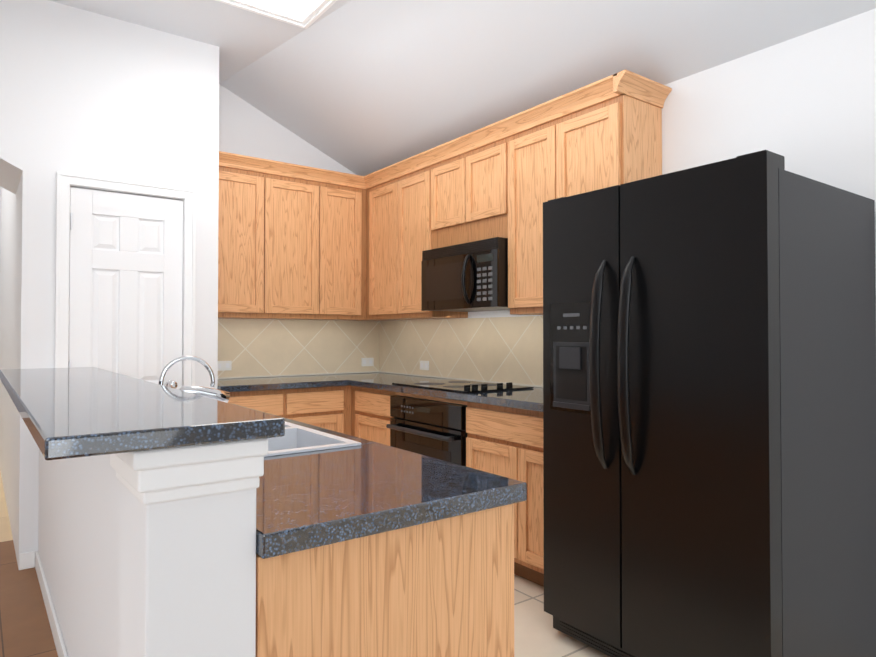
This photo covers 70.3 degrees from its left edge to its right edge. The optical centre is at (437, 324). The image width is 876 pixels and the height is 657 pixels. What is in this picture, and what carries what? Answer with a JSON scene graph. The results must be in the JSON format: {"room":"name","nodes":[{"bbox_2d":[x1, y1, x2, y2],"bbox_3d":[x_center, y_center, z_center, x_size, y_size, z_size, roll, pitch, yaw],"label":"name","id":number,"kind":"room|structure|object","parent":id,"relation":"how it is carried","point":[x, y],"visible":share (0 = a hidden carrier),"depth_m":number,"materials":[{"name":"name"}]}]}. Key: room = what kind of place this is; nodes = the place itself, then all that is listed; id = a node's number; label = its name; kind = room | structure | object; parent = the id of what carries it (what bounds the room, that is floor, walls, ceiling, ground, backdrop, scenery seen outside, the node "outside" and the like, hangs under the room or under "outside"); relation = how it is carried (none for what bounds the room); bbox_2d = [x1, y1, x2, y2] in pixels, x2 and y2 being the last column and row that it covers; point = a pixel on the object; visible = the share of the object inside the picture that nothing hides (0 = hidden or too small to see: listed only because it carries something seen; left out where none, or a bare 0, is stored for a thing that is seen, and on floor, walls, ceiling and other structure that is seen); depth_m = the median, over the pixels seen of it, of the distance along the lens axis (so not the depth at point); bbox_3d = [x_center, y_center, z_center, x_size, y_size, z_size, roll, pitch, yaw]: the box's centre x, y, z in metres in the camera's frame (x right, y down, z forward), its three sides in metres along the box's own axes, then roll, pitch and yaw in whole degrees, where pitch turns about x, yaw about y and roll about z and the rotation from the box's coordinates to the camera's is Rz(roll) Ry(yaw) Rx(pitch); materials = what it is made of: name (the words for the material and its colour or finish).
{"room":"kitchen","nodes":[
{"label":"kitchen","id":0,"kind":"room"},
{"bbox_2d":[0,187,0,226],"bbox_3d":[-4.990,-0.199,5.889,3.700,3.050,0.120,1,-1,-37],"label":"wall","id":1,"kind":"structure","parent":0,"point":[0,206],"depth_m":6.26,"materials":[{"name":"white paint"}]},
{"bbox_2d":[0,472,12,541],"bbox_3d":[-5.193,1.355,6.138,3.500,0.050,7.000,1,-1,-37],"label":"floor","id":2,"kind":"structure","parent":0,"point":[5,531],"depth_m":4.14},
{"bbox_2d":[0,540,57,656],"bbox_3d":[-2.003,1.237,-1.459,5.550,0.050,9.000,1,-1,-37],"label":"floor","id":3,"kind":"structure","parent":0,"point":[25,629],"depth_m":2.75,"materials":[{"name":"brown wood"}]},
{"bbox_2d":[0,0,218,388],"bbox_3d":[-4.183,-0.255,2.258,6.460,3.050,0.710,1,-1,-37],"label":"wall","id":4,"kind":"structure","parent":0,"point":[108,97],"depth_m":3.59,"materials":[{"name":"white paint"}]},
{"bbox_2d":[55,171,195,385],"bbox_3d":[-1.810,0.230,3.622,0.729,2.122,0.122,1,-1,-37],"label":"door frame","id":5,"kind":"structure","parent":4,"relation":"attached to","point":[65,181],"depth_m":3.55,"materials":[{"name":"white wood"}]},
{"bbox_2d":[68,187,182,388],"bbox_3d":[-1.781,0.260,3.582,0.596,2.038,0.107,1,-1,-37],"label":"pantry door","id":6,"kind":"structure","parent":4,"relation":"in","point":[125,279],"depth_m":3.60,"materials":[{"name":"white wood"}]},
{"bbox_2d":[0,0,267,656],"bbox_3d":[-2.343,-0.234,3.627,0.200,3.050,6.670,1,-1,-37],"label":"wall","id":7,"kind":"structure","parent":0,"point":[149,553],"depth_m":1.53,"materials":[{"name":"white paint"}]},
{"bbox_2d":[19,551,67,656],"bbox_3d":[-1.245,1.226,2.126,0.180,0.085,2.970,1,-1,-37],"label":"baseboard","id":8,"kind":"structure","parent":7,"relation":"attached to","point":[28,560],"depth_m":2.81,"materials":[{"name":"white wood"}]},
{"bbox_2d":[0,367,284,460],"bbox_3d":[-0.971,0.176,1.703,0.330,0.030,1.985,1,-1,-37],"label":"bar","id":9,"kind":"object","parent":7,"relation":"on","point":[72,412],"visible":1,"depth_m":1.04,"materials":[{"name":"grey stone"}]},
{"bbox_2d":[219,84,375,378],"bbox_3d":[-1.521,-0.293,4.607,2.465,3.200,0.120,1,-1,-37],"label":"wall","id":10,"kind":"structure","parent":0,"point":[246,128],"depth_m":4.68,"materials":[{"name":"white paint"}]},
{"bbox_2d":[218,151,277,318],"bbox_3d":[-1.446,-0.600,4.385,0.459,1.104,0.328,1,-1,-37],"label":"upper cabinet","id":11,"kind":"object","parent":10,"relation":"attached to","point":[248,186],"depth_m":4.29,"materials":[{"name":"brown wood"}]},
{"bbox_2d":[218,319,377,378],"bbox_3d":[-1.124,0.178,4.812,1.500,0.432,0.012,1,-1,-37],"label":"backsplash","id":12,"kind":"structure","parent":10,"relation":"attached to","point":[254,347],"depth_m":4.82,"materials":[{"name":"tile"}]},
{"bbox_2d":[218,361,231,370],"bbox_3d":[-1.548,0.295,4.488,0.115,0.070,0.006,1,-1,-37],"label":"electrical outlet plate","id":13,"kind":"object","parent":12,"relation":"attached to","point":[224,365],"visible":0.67,"depth_m":4.49,"materials":[{"name":"white plastic"}]},
{"bbox_2d":[361,358,373,365],"bbox_3d":[-0.589,0.311,5.201,0.115,0.070,0.006,1,-1,-37],"label":"electrical outlet plate","id":14,"kind":"object","parent":12,"relation":"attached to","point":[367,361],"visible":1,"depth_m":5.20,"materials":[{"name":"white plastic"}]},
{"bbox_2d":[274,161,329,319],"bbox_3d":[-1.143,-0.596,4.611,0.542,1.104,0.328,1,-1,-37],"label":"upper cabinet","id":15,"kind":"object","parent":10,"relation":"attached to","point":[298,242],"depth_m":4.53,"materials":[{"name":"brown wood"}]},
{"bbox_2d":[330,170,365,320],"bbox_3d":[-0.835,-0.592,4.840,0.469,1.104,0.328,1,-1,-37],"label":"upper cabinet","id":16,"kind":"object","parent":10,"relation":"attached to","point":[347,191],"depth_m":4.76,"materials":[{"name":"brown wood"}]},
{"bbox_2d":[50,0,875,175],"bbox_3d":[-4.254,-1.490,3.764,8.120,0.733,12.000,1,-1,-37],"label":"ceiling","id":17,"kind":"structure","parent":0,"point":[362,87],"depth_m":3.51,"materials":[{"name":"white paint"}]},
{"bbox_2d":[215,0,337,28],"bbox_3d":[-0.676,-1.756,2.946,0.690,0.022,1.250,1,-1,-37],"label":"recessed light","id":18,"kind":"object","parent":17,"relation":"in","point":[305,14],"visible":1,"depth_m":3.44,"materials":[{"name":"white"}]},
{"bbox_2d":[514,574,609,656],"bbox_3d":[1.219,1.276,1.012,2.570,0.050,9.120,1,-1,-37],"label":"floor","id":19,"kind":"structure","parent":0,"point":[536,634],"depth_m":2.58,"materials":[{"name":"beige tile"}]},
{"bbox_2d":[228,386,350,434],"bbox_3d":[-1.168,0.867,4.396,0.946,0.872,0.608,1,-1,-37],"label":"base cabinet","id":20,"kind":"object","parent":19,"relation":"on","point":[328,408],"visible":0.27,"depth_m":4.24,"materials":[{"name":"brown wood"}]},
{"bbox_2d":[217,375,348,391],"bbox_3d":[-1.189,0.409,4.367,0.870,0.040,0.638,1,-1,-37],"label":"countertop","id":21,"kind":"structure","parent":20,"relation":"on","point":[307,381],"depth_m":4.25,"materials":[{"name":"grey stone"}]},
{"bbox_2d":[256,504,513,656],"bbox_3d":[-0.633,0.829,1.941,0.571,0.872,1.910,1,-1,-37],"label":"base cabinet","id":22,"kind":"object","parent":19,"relation":"on","point":[442,588],"visible":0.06,"depth_m":1.17,"materials":[{"name":"brown wood"}]},
{"bbox_2d":[233,404,526,558],"bbox_3d":[-0.619,0.371,1.946,0.592,0.040,1.930,1,-1,-37],"label":"countertop","id":23,"kind":"structure","parent":22,"relation":"on","point":[310,499],"depth_m":1.27,"materials":[{"name":"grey stone"}]},
{"bbox_2d":[159,356,229,402],"bbox_3d":[-0.746,0.218,1.910,0.209,0.248,0.055,1,-1,-37],"label":"chrome faucet","id":24,"kind":"object","parent":23,"relation":"on","point":[217,394],"visible":0.5,"depth_m":1.91,"materials":[{"name":"silver metal"}]},
{"bbox_2d":[263,421,360,456],"bbox_3d":[-0.645,0.435,1.982,0.460,0.182,0.800,1,-1,-37],"label":"sink","id":25,"kind":"object","parent":23,"relation":"in","point":[295,438],"visible":0.15,"depth_m":2.00,"materials":[{"name":"white ceramic"}]},
{"bbox_2d":[351,386,458,445],"bbox_3d":[-0.194,0.867,4.357,0.608,0.872,0.495,1,-1,-37],"label":"base cabinet","id":26,"kind":"object","parent":19,"relation":"on","point":[370,408],"depth_m":4.19,"materials":[{"name":"brown wood"}]},
{"bbox_2d":[386,395,466,465],"bbox_3d":[0.121,0.813,3.832,0.636,0.723,0.720,1,-1,-37],"label":"built-in oven","id":27,"kind":"object","parent":26,"relation":"in","point":[432,429],"visible":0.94,"depth_m":3.62,"materials":[{"name":"black"}]},
{"bbox_2d":[459,401,543,586],"bbox_3d":[0.636,0.849,3.242,0.608,0.872,0.834,1,-1,-37],"label":"base cabinet","id":28,"kind":"object","parent":19,"relation":"on","point":[507,442],"depth_m":3.07,"materials":[{"name":"brown wood"}]},
{"bbox_2d":[317,372,542,411],"bbox_3d":[0.059,0.403,3.997,0.642,0.040,2.723,1,-1,-37],"label":"countertop","id":29,"kind":"structure","parent":28,"relation":"on","point":[531,399],"depth_m":3.56,"materials":[{"name":"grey stone"}]},
{"bbox_2d":[392,379,533,392],"bbox_3d":[0.136,0.361,3.857,0.510,0.037,0.765,1,-1,-37],"label":"glass cooktop","id":30,"kind":"object","parent":29,"relation":"in","point":[462,386],"visible":1,"depth_m":3.72,"materials":[{"name":"black glass"}]},
{"bbox_2d":[543,150,875,656],"bbox_3d":[1.010,0.378,2.426,0.916,1.790,0.910,1,-1,-37],"label":"refrigerator","id":31,"kind":"object","parent":19,"relation":"on","point":[709,409],"visible":1,"depth_m":2.10,"materials":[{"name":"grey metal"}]},
{"bbox_2d":[381,8,875,387],"bbox_3d":[2.202,-0.338,1.768,0.120,3.200,9.120,1,-1,-37],"label":"wall","id":32,"kind":"structure","parent":0,"point":[804,105],"depth_m":2.62,"materials":[{"name":"white paint"}]},
{"bbox_2d":[366,166,389,320],"bbox_3d":[-0.263,-0.595,4.708,0.328,1.104,0.456,1,-1,-37],"label":"upper cabinet","id":33,"kind":"object","parent":32,"relation":"attached to","point":[378,182],"depth_m":4.70,"materials":[{"name":"brown wood"}]},
{"bbox_2d":[390,149,467,320],"bbox_3d":[-0.061,-0.599,4.436,0.328,1.104,0.466,1,-1,-37],"label":"upper cabinet","id":34,"kind":"object","parent":32,"relation":"attached to","point":[410,178],"depth_m":4.36,"materials":[{"name":"brown wood"}]},
{"bbox_2d":[430,138,457,248],"bbox_3d":[0.205,-0.824,4.082,0.328,0.665,0.425,1,-1,-37],"label":"upper cabinet","id":35,"kind":"object","parent":32,"relation":"attached to","point":[443,158],"depth_m":4.04,"materials":[{"name":"brown wood"}]},
{"bbox_2d":[378,316,542,386],"bbox_3d":[0.312,0.168,4.191,0.012,0.432,2.725,1,-1,-37],"label":"backsplash","id":36,"kind":"structure","parent":32,"relation":"attached to","point":[504,350],"depth_m":4.33,"materials":[{"name":"tile"}]},
{"bbox_2d":[420,361,428,369],"bbox_3d":[-0.104,0.309,4.738,0.006,0.070,0.115,1,-1,-37],"label":"electrical outlet plate","id":37,"kind":"object","parent":36,"relation":"attached to","point":[424,365],"visible":1,"depth_m":4.73,"materials":[{"name":"white plastic"}]},
{"bbox_2d":[458,118,505,243],"bbox_3d":[0.396,-0.828,3.825,0.328,0.665,0.435,1,-1,-37],"label":"upper cabinet","id":38,"kind":"object","parent":32,"relation":"attached to","point":[481,153],"depth_m":3.74,"materials":[{"name":"brown wood"}]},
{"bbox_2d":[421,237,509,311],"bbox_3d":[0.249,-0.293,3.905,0.459,0.394,0.740,1,-1,-37],"label":"microwave","id":39,"kind":"object","parent":38,"relation":"attached to","point":[469,277],"visible":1,"depth_m":3.72,"materials":[{"name":"black"}]},
{"bbox_2d":[506,105,541,314],"bbox_3d":[0.655,-0.614,3.475,0.328,1.104,0.431,1,-1,-37],"label":"upper cabinet","id":40,"kind":"object","parent":32,"relation":"attached to","point":[523,130],"depth_m":3.45,"materials":[{"name":"brown wood"}]},
{"bbox_2d":[542,73,665,314],"bbox_3d":[0.852,-0.618,3.209,0.328,1.104,0.474,1,-1,-37],"label":"upper cabinet","id":41,"kind":"object","parent":32,"relation":"attached to","point":[605,133],"depth_m":3.07,"materials":[{"name":"brown wood"}]}
]}

